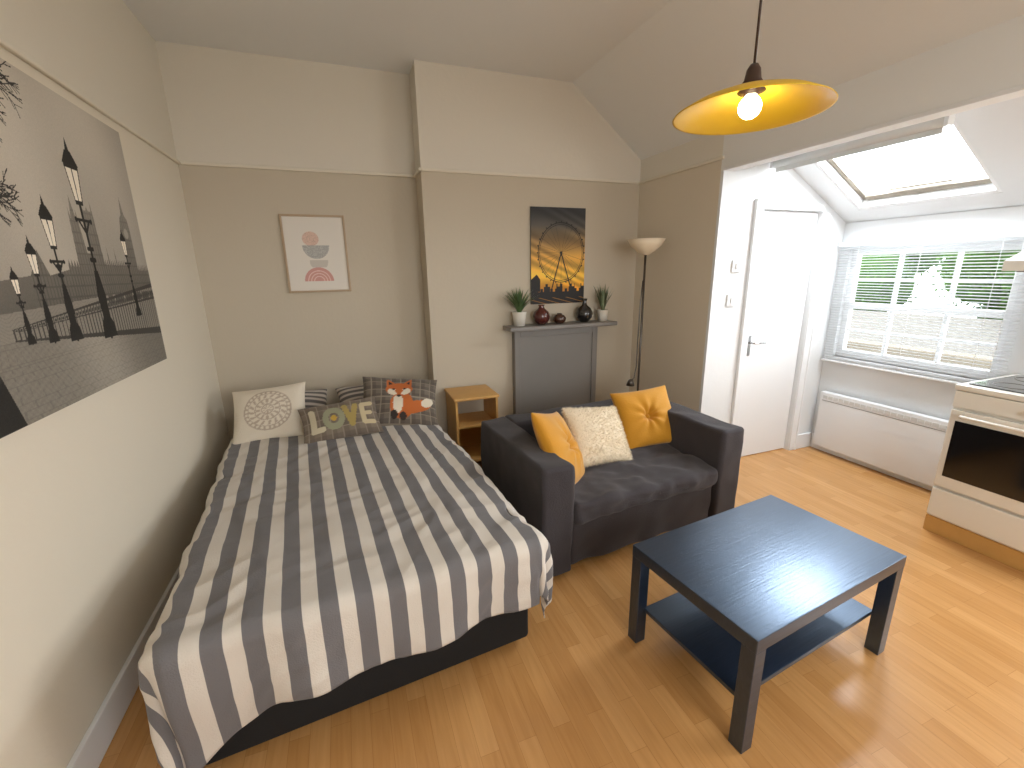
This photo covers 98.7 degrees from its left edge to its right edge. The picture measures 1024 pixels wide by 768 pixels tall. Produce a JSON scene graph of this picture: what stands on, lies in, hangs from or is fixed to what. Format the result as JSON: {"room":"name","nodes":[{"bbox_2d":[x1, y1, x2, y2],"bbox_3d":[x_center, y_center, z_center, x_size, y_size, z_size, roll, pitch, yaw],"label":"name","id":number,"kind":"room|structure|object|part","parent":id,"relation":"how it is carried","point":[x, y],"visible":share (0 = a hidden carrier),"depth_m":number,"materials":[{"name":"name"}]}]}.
{"room":"studio apartment","nodes":[
{"label":"studio apartment","id":0,"kind":"room"},
{"bbox_2d":[0,0,229,767],"bbox_3d":[-1.321,-0.097,0.764,0.100,2.930,5.160,-6,15,-20],"label":"wall","id":1,"kind":"structure","parent":0,"point":[103,496],"depth_m":1.71,"materials":[{"name":"beige paint"}]},
{"bbox_2d":[0,58,166,438],"bbox_3d":[-1.562,-0.482,1.506,0.024,1.055,1.410,-6,15,-20],"label":"picture","id":2,"kind":"object","parent":1,"relation":"attached to","point":[79,316],"visible":1,"depth_m":1.51,"materials":[{"name":"grey paper"}]},
{"bbox_2d":[66,565,179,767],"bbox_3d":[-1.226,1.264,1.087,0.018,0.130,5.060,-6,15,-20],"label":"baseboard","id":3,"kind":"structure","parent":1,"relation":"attached to","point":[93,746],"depth_m":1.55,"materials":[{"name":"white paint"}]},
{"bbox_2d":[0,36,724,183],"bbox_3d":[0.313,-1.024,1.109,3.380,0.022,5.060,-6,15,-20],"label":"trim","id":4,"kind":"structure","parent":1,"relation":"attached to","point":[4,43],"depth_m":2.97,"materials":[{"name":"beige paint"}]},
{"bbox_2d":[155,41,428,440],"bbox_3d":[-1.450,-0.754,3.335,1.520,2.930,0.100,-6,15,-20],"label":"wall","id":5,"kind":"structure","parent":0,"point":[224,106],"depth_m":3.14,"materials":[{"name":"beige paint"}]},
{"bbox_2d":[278,214,351,292],"bbox_3d":[-1.432,-0.951,3.225,0.430,0.545,0.022,-6,15,-20],"label":"framed picture","id":6,"kind":"object","parent":5,"relation":"attached to","point":[314,246],"visible":1,"depth_m":3.22,"materials":[{"name":"white paper"}]},
{"bbox_2d":[123,0,670,82],"bbox_3d":[-0.054,-1.691,0.800,2.820,0.100,5.260,-6,15,-20],"label":"ceiling","id":7,"kind":"structure","parent":0,"point":[560,40],"depth_m":2.59,"materials":[{"name":"paint"}]},
{"bbox_2d":[672,0,837,134],"bbox_3d":[0.664,-1.227,1.127,0.410,0.982,0.410,-6,15,-20],"label":"pendant lamp","id":8,"kind":"object","parent":7,"relation":"hanging from","point":[756,104],"visible":1,"depth_m":1.26,"materials":[{"name":"yellow metal"}]},
{"bbox_3d":[0.671,-0.783,1.241,0.060,0.064,0.060,-6,15,-20],"label":"light bulb","id":9,"kind":"part","parent":8,"relation":"part of","materials":[{"name":"white glass"}]},
{"bbox_3d":[0.671,-0.795,1.238,0.410,0.062,0.410,-6,15,-20],"label":"lamp shade","id":10,"kind":"part","parent":8,"relation":"part of","materials":[{"name":"yellow metal"}]},
{"bbox_3d":[0.663,-1.278,1.114,0.006,0.820,0.006,0,14,2],"label":"cord","id":11,"kind":"part","parent":8,"relation":"part of","materials":[{"name":"brown plastic"}]},
{"bbox_2d":[409,60,640,433],"bbox_3d":[0.240,-0.906,3.818,2.000,2.930,0.340,-6,15,-20],"label":"wall","id":12,"kind":"structure","parent":0,"point":[474,229],"depth_m":3.45,"materials":[{"name":"beige paint"}]},
{"bbox_2d":[530,206,585,304],"bbox_3d":[0.380,-1.053,3.637,0.490,0.760,0.018,-6,15,-20],"label":"poster","id":13,"kind":"object","parent":12,"relation":"attached to","point":[557,234],"visible":1,"depth_m":3.62,"materials":[{"name":"orange paper"}]},
{"bbox_2d":[98,446,1023,767],"bbox_3d":[0.954,1.139,1.897,4.870,0.100,5.260,-6,15,-20],"label":"floor","id":14,"kind":"structure","parent":0,"point":[945,689],"depth_m":1.65,"materials":[{"name":"brown wood"}]},
{"bbox_2d":[206,609,527,764],"bbox_3d":[-0.880,0.729,2.439,1.180,0.485,1.970,-8,16,-24],"label":"bed","id":15,"kind":"object","parent":14,"relation":"on","point":[493,632],"visible":0.13,"depth_m":1.59,"materials":[{"name":"black fabric"}]},
{"bbox_2d":[305,389,326,407],"bbox_3d":[-1.568,0.195,3.087,0.540,0.219,0.360,-7,16,-23],"label":"pillow","id":16,"kind":"object","parent":15,"relation":"on","point":[313,398],"visible":0.17,"depth_m":3.17,"materials":[{"name":"fabric"}]},
{"bbox_2d":[138,424,552,767],"bbox_3d":[-0.825,0.714,2.329,1.401,0.547,1.946,-8,16,-24],"label":"duvet","id":17,"kind":"object","parent":15,"relation":"on","point":[305,570],"visible":0.91,"depth_m":1.59,"materials":[{"name":"fabric"}]},
{"bbox_2d":[232,382,305,443],"bbox_3d":[-1.576,0.193,2.871,0.466,0.329,0.281,-6,15,-17],"label":"cushion","id":18,"kind":"object","parent":17,"relation":"on","point":[259,414],"visible":0.84,"depth_m":2.82,"materials":[{"name":"fabric"}]},
{"bbox_2d":[298,396,383,443],"bbox_3d":[-1.093,0.235,2.817,0.489,0.221,0.204,-8,16,-25],"label":"cushion","id":19,"kind":"object","parent":17,"relation":"on","point":[359,417],"visible":0.94,"depth_m":2.77,"materials":[{"name":"fabric"}]},
{"bbox_2d":[363,377,437,425],"bbox_3d":[-0.788,0.127,3.096,0.558,0.333,0.325,-5,15,-14],"label":"cushion","id":20,"kind":"object","parent":17,"relation":"on","point":[397,401],"visible":0.82,"depth_m":3.05,"materials":[{"name":"fabric"}]},
{"bbox_2d":[335,385,363,401],"bbox_3d":[-1.027,0.124,3.344,0.560,0.213,0.342,-7,16,-23],"label":"pillow","id":21,"kind":"object","parent":15,"relation":"on","point":[349,393],"visible":0.21,"depth_m":3.28,"materials":[{"name":"fabric"}]},
{"bbox_2d":[444,384,498,461],"bbox_3d":[-0.314,0.367,3.499,0.350,0.640,0.350,-6,15,-20],"label":"bedside table","id":22,"kind":"object","parent":14,"relation":"on","point":[464,429],"visible":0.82,"depth_m":3.45,"materials":[{"name":"brown wood"}]},
{"bbox_3d":[-0.460,0.394,3.449,0.018,0.618,0.330,-6,15,-20],"label":"panel","id":23,"kind":"part","parent":22,"relation":"part of","materials":[{"name":"brown wood"}]},
{"bbox_3d":[-0.367,0.382,3.652,0.294,0.262,0.010,-6,15,-20],"label":"panel","id":24,"kind":"part","parent":22,"relation":"part of","materials":[{"name":"brown wood"}]},
{"bbox_2d":[460,443,480,461],"bbox_3d":[-0.311,0.552,3.546,0.294,0.018,0.320,-6,15,-20],"label":"shelf","id":25,"kind":"object","parent":22,"relation":"attached to","point":[473,449],"depth_m":3.58,"materials":[{"name":"brown wood"}]},
{"bbox_2d":[458,411,491,429],"bbox_3d":[-0.315,0.281,3.477,0.294,0.018,0.320,-6,15,-20],"label":"shelf","id":26,"kind":"object","parent":22,"relation":"attached to","point":[471,419],"depth_m":3.47,"materials":[{"name":"brown wood"}]},
{"bbox_3d":[-0.168,0.362,3.554,0.018,0.618,0.330,-6,15,-20],"label":"panel","id":27,"kind":"part","parent":22,"relation":"part of","materials":[{"name":"brown wood"}]},
{"bbox_2d":[503,320,616,413],"bbox_3d":[0.423,0.028,3.828,0.980,1.110,0.191,-6,15,-20],"label":"fireplace","id":28,"kind":"object","parent":14,"relation":"on","point":[554,365],"visible":0.75,"depth_m":3.79,"materials":[{"name":"grey paint"}]},
{"bbox_2d":[503,289,539,325],"bbox_3d":[0.043,-0.624,3.528,0.322,0.314,0.320,-13,19,-39],"label":"potted plant","id":29,"kind":"object","parent":28,"relation":"on","point":[519,316],"visible":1,"depth_m":3.51,"materials":[{"name":"green plant"}]},
{"bbox_3d":[0.060,-0.527,3.557,0.115,0.112,0.115,-6,15,-20],"label":"pot","id":30,"kind":"part","parent":29,"relation":"part of","materials":[{"name":"white ceramic"}]},
{"bbox_2d":[533,305,549,324],"bbox_3d":[0.242,-0.570,3.616,0.144,0.160,0.144,-6,15,-20],"label":"vase","id":31,"kind":"object","parent":28,"relation":"on","point":[541,316],"visible":1,"depth_m":3.57,"materials":[{"name":"red ceramic"}]},
{"bbox_3d":[0.382,0.064,3.894,0.680,1.010,0.058,-6,15,-20],"label":"panel","id":32,"kind":"part","parent":28,"relation":"part of","materials":[{"name":"grey paint"}]},
{"bbox_2d":[553,313,565,323],"bbox_3d":[0.397,-0.550,3.681,0.112,0.084,0.112,-6,15,-20],"label":"vase","id":33,"kind":"object","parent":28,"relation":"on","point":[559,318],"visible":1,"depth_m":3.65,"materials":[{"name":"brown ceramic"}]},
{"bbox_2d":[503,320,616,331],"bbox_3d":[0.415,-0.492,3.694,0.980,0.035,0.190,-6,15,-20],"label":"mantel shelf","id":34,"kind":"object","parent":28,"relation":"attached to","point":[569,325],"depth_m":3.62,"materials":[{"name":"grey paint"}]},
{"bbox_2d":[576,298,592,321],"bbox_3d":[0.616,-0.628,3.746,0.148,0.195,0.148,-6,15,-20],"label":"vase","id":35,"kind":"object","parent":28,"relation":"on","point":[584,313],"visible":1,"depth_m":3.71,"materials":[{"name":"black ceramic"}]},
{"bbox_2d":[594,284,613,320],"bbox_3d":[0.785,-0.708,3.803,0.196,0.317,0.148,1,15,9],"label":"potted plant","id":36,"kind":"object","parent":28,"relation":"on","point":[602,313],"visible":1,"depth_m":3.78,"materials":[{"name":"green plant"}]},
{"bbox_3d":[0.785,-0.597,3.819,0.097,0.094,0.097,-6,15,-20],"label":"pot","id":37,"kind":"part","parent":36,"relation":"part of","materials":[{"name":"white ceramic"}]},
{"bbox_2d":[481,399,743,576],"bbox_3d":[0.595,0.541,2.775,1.380,0.634,0.902,-7,16,-23],"label":"sofa","id":38,"kind":"object","parent":14,"relation":"on","point":[690,478],"visible":0.71,"depth_m":2.48,"materials":[{"name":"black fabric"}]},
{"bbox_3d":[0.055,0.603,2.546,0.199,0.620,0.872,-7,16,-23],"label":"arm","id":39,"kind":"part","parent":38,"relation":"part of"},
{"bbox_2d":[531,411,584,483],"bbox_3d":[0.275,0.364,2.486,0.264,0.498,0.533,6,16,24],"label":"cushion","id":40,"kind":"object","parent":38,"relation":"on","point":[552,433],"visible":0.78,"depth_m":2.35,"materials":[{"name":"yellow fabric"}]},
{"bbox_3d":[0.448,0.453,3.081,1.034,0.611,0.198,-7,16,-23],"label":"backrest","id":41,"kind":"part","parent":38,"relation":"part of","materials":[{"name":"black fabric"}]},
{"bbox_2d":[561,405,632,467],"bbox_3d":[0.531,0.320,2.725,0.479,0.376,0.288,-8,16,-26],"label":"cushion","id":42,"kind":"object","parent":38,"relation":"on","point":[599,434],"visible":0.94,"depth_m":2.66,"materials":[{"name":"beige fabric"}]},
{"bbox_2d":[610,385,671,448],"bbox_3d":[0.908,0.227,2.983,0.436,0.374,0.259,-4,15,-11],"label":"cushion","id":43,"kind":"object","parent":38,"relation":"on","point":[643,414],"visible":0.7,"depth_m":2.92,"materials":[{"name":"yellow fabric"}]},
{"bbox_2d":[573,443,717,524],"bbox_3d":[0.634,0.529,2.687,1.013,0.154,0.716,-7,16,-23],"label":"seat cushion","id":44,"kind":"object","parent":38,"relation":"on","point":[658,473],"depth_m":2.48,"materials":[{"name":"grey fabric"}]},
{"bbox_3d":[1.128,0.465,3.018,0.197,0.617,0.877,-7,16,-23],"label":"arm","id":45,"kind":"part","parent":38,"relation":"part of"},
{"bbox_2d":[626,238,665,390],"bbox_3d":[1.067,-0.279,3.667,0.290,1.765,0.290,-6,15,-20],"label":"floor lamp","id":46,"kind":"object","parent":14,"relation":"on","point":[644,246],"visible":0.77,"depth_m":3.48,"materials":[{"name":"metal"}]},
{"bbox_3d":[1.024,-0.426,3.595,0.091,0.815,0.014,-13,19,-40],"label":"reading arm","id":47,"kind":"part","parent":46,"relation":"part of","materials":[{"name":"metal"}]},
{"bbox_3d":[1.054,-1.076,3.462,0.290,0.120,0.290,-6,15,-20],"label":"lamp shade","id":48,"kind":"part","parent":46,"relation":"part of","materials":[{"name":"white glass"}]},
{"bbox_2d":[628,495,906,753],"bbox_3d":[1.014,0.878,1.806,0.880,0.450,0.550,-8,16,-25],"label":"coffee table","id":49,"kind":"object","parent":14,"relation":"on","point":[763,584],"visible":1,"depth_m":1.67,"materials":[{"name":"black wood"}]},
{"bbox_3d":[0.533,0.900,1.850,0.050,0.400,0.050,-8,16,-25],"label":"leg","id":50,"kind":"part","parent":49,"relation":"part of","materials":[{"name":"black wood"}]},
{"bbox_3d":[0.755,1.008,1.418,0.050,0.400,0.050,-8,16,-25],"label":"leg","id":51,"kind":"part","parent":49,"relation":"part of","materials":[{"name":"black wood"}]},
{"bbox_2d":[643,592,871,694],"bbox_3d":[1.015,0.938,1.821,0.820,0.017,0.446,-8,16,-25],"label":"shelf","id":52,"kind":"object","parent":49,"relation":"attached to","point":[713,647],"depth_m":1.68,"materials":[{"name":"black wood"}]},
{"bbox_3d":[1.496,0.904,1.773,0.050,0.400,0.050,-8,16,-25],"label":"leg","id":53,"kind":"part","parent":49,"relation":"part of","materials":[{"name":"black wood"}]},
{"bbox_2d":[923,374,1023,571],"bbox_3d":[2.810,0.467,2.371,0.659,0.908,0.565,-6,15,-20],"label":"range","id":54,"kind":"object","parent":14,"relation":"on","point":[978,488],"depth_m":2.35,"materials":[{"name":"white metal"}]},
{"bbox_3d":[2.844,0.856,2.482,0.580,0.099,0.565,-6,15,-20],"label":"cooker plinth","id":55,"kind":"part","parent":54,"relation":"part of","materials":[{"name":"brown wood"}]},
{"bbox_3d":[2.558,0.740,2.345,0.024,0.170,0.540,-6,15,-20],"label":"drawer","id":56,"kind":"part","parent":54,"relation":"part of","materials":[{"name":"white ceramic"}]},
{"bbox_3d":[2.553,0.420,2.263,0.024,0.460,0.540,-6,15,-20],"label":"oven door","id":57,"kind":"part","parent":54,"relation":"part of","materials":[{"name":"white ceramic"}]},
{"bbox_3d":[2.539,0.417,2.257,0.004,0.330,0.480,-6,15,-20],"label":"door glass","id":58,"kind":"part","parent":54,"relation":"part of","materials":[{"name":"black glass"}]},
{"bbox_3d":[2.552,0.139,2.192,0.020,0.090,0.545,-6,15,-20],"label":"control panel","id":59,"kind":"part","parent":54,"relation":"part of","materials":[{"name":"white ceramic"}]},
{"bbox_2d":[955,374,1023,401],"bbox_3d":[2.825,0.046,2.275,0.610,0.030,0.560,-6,15,-20],"label":"cooktop","id":60,"kind":"object","parent":54,"relation":"in","point":[1009,388],"depth_m":2.35,"materials":[{"name":"glass"}]},
{"bbox_3d":[2.518,0.225,2.201,0.046,0.018,0.448,-6,15,-20],"label":"handle","id":61,"kind":"part","parent":54,"relation":"part of","materials":[{"name":"white metal"}]},
{"bbox_2d":[718,162,845,231],"bbox_3d":[2.040,-1.548,3.208,1.369,0.820,0.100,-6,15,-20],"label":"wall","id":62,"kind":"structure","parent":0,"point":[763,182],"depth_m":3.11,"materials":[{"name":"white paint"}]},
{"bbox_2d":[698,199,843,449],"bbox_3d":[2.059,-0.371,3.509,1.370,1.990,0.100,-6,15,-20],"label":"wall door","id":63,"kind":"structure","parent":62,"relation":"in","point":[734,221],"depth_m":3.32,"materials":[{"name":"white paint"}]},
{"bbox_2d":[726,294,736,305],"bbox_3d":[1.602,-0.611,3.207,0.085,0.085,0.017,-6,15,-20],"label":"light switch","id":64,"kind":"object","parent":63,"relation":"attached to","point":[731,298],"visible":1,"depth_m":3.20,"materials":[{"name":"white plastic"}]},
{"bbox_2d":[731,260,741,271],"bbox_3d":[1.612,-0.845,3.152,0.085,0.085,0.017,-6,15,-20],"label":"light switch","id":65,"kind":"object","parent":63,"relation":"attached to","point":[736,264],"visible":1,"depth_m":3.15,"materials":[{"name":"white plastic"}]},
{"bbox_2d":[738,210,817,455],"bbox_3d":[2.076,-0.342,3.486,0.612,1.928,0.108,-6,15,-20],"label":"door","id":66,"kind":"structure","parent":63,"relation":"attached to","point":[787,238],"depth_m":3.48,"materials":[{"name":"white paint"}]},
{"bbox_3d":[1.834,-0.297,3.414,0.040,0.160,0.010,-6,15,-20],"label":"handle","id":67,"kind":"part","parent":66,"relation":"part of","materials":[{"name":"silver metal"}]},
{"bbox_3d":[1.891,-0.317,3.396,0.115,0.019,0.063,-6,15,-20],"label":"lever","id":68,"kind":"part","parent":66,"relation":"part of","materials":[{"name":"silver metal"}]},
{"bbox_2d":[796,432,812,448],"bbox_3d":[2.047,0.548,3.670,1.270,0.130,0.018,-6,15,-20],"label":"baseboard","id":69,"kind":"structure","parent":63,"relation":"attached to","point":[804,439],"depth_m":3.84,"materials":[{"name":"white paint"}]},
{"bbox_2d":[730,198,831,449],"bbox_3d":[2.084,-0.364,3.451,0.767,2.005,0.026,-6,15,-20],"label":"door frame","id":70,"kind":"structure","parent":62,"relation":"attached to","point":[760,205],"depth_m":3.38,"materials":[{"name":"white paint"}]},
{"bbox_2d":[811,206,1023,431],"bbox_3d":[3.365,0.081,1.925,0.120,1.860,3.900,-6,15,-20],"label":"wall window","id":71,"kind":"structure","parent":62,"relation":"in","point":[928,397],"depth_m":3.10,"materials":[{"name":"white paint"}]},
{"bbox_2d":[810,432,932,490],"bbox_3d":[2.833,0.614,3.362,0.018,0.130,1.122,-6,15,-20],"label":"baseboard","id":72,"kind":"structure","parent":71,"relation":"attached to","point":[889,473],"depth_m":3.43,"materials":[{"name":"white paint"}]},
{"bbox_2d":[813,391,948,486],"bbox_3d":[2.779,0.385,3.354,0.078,0.470,0.880,-6,15,-20],"label":"heater","id":73,"kind":"object","parent":71,"relation":"attached to","point":[908,444],"visible":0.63,"depth_m":3.29,"materials":[{"name":"white metal"}]},
{"bbox_2d":[823,395,946,428],"bbox_3d":[2.740,0.197,3.294,0.003,0.025,0.822,-6,15,-20],"label":"grille","id":74,"kind":"object","parent":73,"relation":"attached to","point":[906,417],"depth_m":3.25,"materials":[{"name":"white metal"}]},
{"bbox_2d":[821,231,1023,383],"bbox_3d":[2.775,-0.529,3.064,0.046,0.935,1.100,-6,15,-20],"label":"blind","id":75,"kind":"object","parent":71,"relation":"attached to","point":[1004,235],"visible":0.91,"depth_m":2.96,"materials":[{"name":"white plastic"}]},
{"bbox_3d":[2.626,-0.610,3.426,0.002,0.895,0.002,-6,15,-20],"label":"ladder cord","id":76,"kind":"part","parent":75,"relation":"part of","materials":[{"name":"white fabric"}]},
{"bbox_3d":[2.785,-0.084,3.179,0.028,0.014,1.100,-6,15,-20],"label":"rail","id":77,"kind":"part","parent":75,"relation":"part of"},
{"bbox_3d":[2.766,-0.519,3.063,0.002,0.895,0.002,-6,15,-20],"label":"ladder cord","id":78,"kind":"part","parent":75,"relation":"part of","materials":[{"name":"white fabric"}]},
{"bbox_3d":[2.771,-0.968,2.952,0.040,0.030,1.100,-6,15,-20],"label":"head rail","id":79,"kind":"part","parent":75,"relation":"part of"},
{"bbox_3d":[2.906,-0.428,2.700,0.002,0.895,0.002,-6,15,-20],"label":"ladder cord","id":80,"kind":"part","parent":75,"relation":"part of","materials":[{"name":"white fabric"}]},
{"bbox_3d":[2.928,-0.447,2.604,0.005,0.800,0.004,-6,15,-20],"label":"pull cord","id":81,"kind":"part","parent":75,"relation":"part of","materials":[{"name":"white fabric"}]},
{"bbox_2d":[824,242,1023,382],"bbox_3d":[2.844,-0.516,3.099,0.115,0.870,1.090,-6,15,-20],"label":"window","id":82,"kind":"structure","parent":71,"relation":"attached to","point":[923,310],"depth_m":3.06,"materials":[{"name":"white paint"}]},
{"bbox_2d":[1002,250,1023,271],"bbox_3d":[2.893,-0.608,2.137,0.478,0.116,0.540,-6,15,-20],"label":"hood","id":83,"kind":"object","parent":71,"relation":"attached to","point":[1016,262],"visible":1,"depth_m":2.28,"materials":[{"name":"white metal"}]},
{"bbox_2d":[573,0,1023,159],"bbox_3d":[1.695,-1.593,1.313,0.780,0.600,4.920,-6,15,-20],"label":"ceiling","id":84,"kind":"structure","parent":0,"point":[688,51],"depth_m":2.29,"materials":[{"name":"paint"}]},
{"bbox_2d":[629,15,1023,411],"bbox_3d":[2.019,-0.235,1.833,0.140,2.560,4.820,-6,15,-20],"label":"wall","id":85,"kind":"structure","parent":0,"point":[680,208],"depth_m":3.08,"materials":[{"name":"beige paint"}]},
{"bbox_2d":[723,84,1023,170],"bbox_3d":[2.095,-0.989,1.167,0.012,0.020,3.900,-6,15,-20],"label":"trim","id":86,"kind":"structure","parent":85,"relation":"attached to","point":[1020,87],"depth_m":2.02,"materials":[{"name":"white paint"}]},
{"bbox_2d":[793,96,1023,222],"bbox_3d":[2.797,-1.103,1.410,1.290,0.823,4.100,-6,15,-20],"label":"ceiling","id":87,"kind":"structure","parent":0,"point":[995,131],"depth_m":2.44,"materials":[{"name":"white paint"}]},
{"bbox_2d":[815,121,1001,209],"bbox_3d":[2.432,-1.396,2.736,0.693,0.474,0.780,-6,15,-20],"label":"frame","id":88,"kind":"structure","parent":87,"relation":"attached to","point":[839,171],"depth_m":2.92,"materials":[{"name":"white paint"}]},
{"bbox_2d":[770,114,955,171],"bbox_3d":[1.972,-1.425,2.584,0.056,0.156,0.980,-6,15,-20],"label":"roller blind","id":89,"kind":"object","parent":88,"relation":"attached to","point":[932,127],"visible":0.68,"depth_m":2.47,"materials":[{"name":"grey fabric"}]},
{"bbox_3d":[2.432,-1.406,2.734,0.656,0.080,0.740,24,4,-24],"label":"sash frame","id":90,"kind":"part","parent":88,"relation":"part of","materials":[{"name":"white wood"}]},
{"label":"outside","id":91,"kind":"structure","parent":0,"visible":0},
{"bbox_3d":[26.827,2.917,22.097,55.500,0.200,100.000,-6,15,-20],"label":"ground","id":92,"kind":"structure","parent":91,"visible":0},
{"bbox_2d":[853,253,943,312],"bbox_3d":[15.858,-3.284,21.875,7.328,12.288,8.171,-6,15,-20],"label":"tree","id":93,"kind":"object","parent":92,"relation":"on","point":[865,261],"visible":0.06,"depth_m":17.74,"materials":[{"name":"green plant"}]},
{"bbox_2d":[846,310,1001,369],"bbox_3d":[10.890,2.042,10.220,5.150,7.900,24.200,-6,15,-20],"label":"building","id":94,"kind":"structure","parent":92,"relation":"on","point":[911,316],"depth_m":10.01,"materials":[{"name":"stone"}]},
{"bbox_2d":[930,250,1020,319],"bbox_3d":[17.758,-1.027,14.097,6.654,11.721,7.764,-6,15,-20],"label":"tree","id":95,"kind":"object","parent":92,"relation":"on","point":[1005,253],"visible":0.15,"depth_m":14.89,"materials":[{"name":"green plant"}]},
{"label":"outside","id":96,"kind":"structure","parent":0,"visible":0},
{"bbox_2d":[844,125,981,317],"bbox_3d":[-0.632,-38.557,-9.890,180.000,97.300,180.000,-6,15,-20],"label":"sky","id":97,"kind":"structure","parent":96,"point":[946,152],"depth_m":60.77,"materials":[{"name":"white"}]}
]}

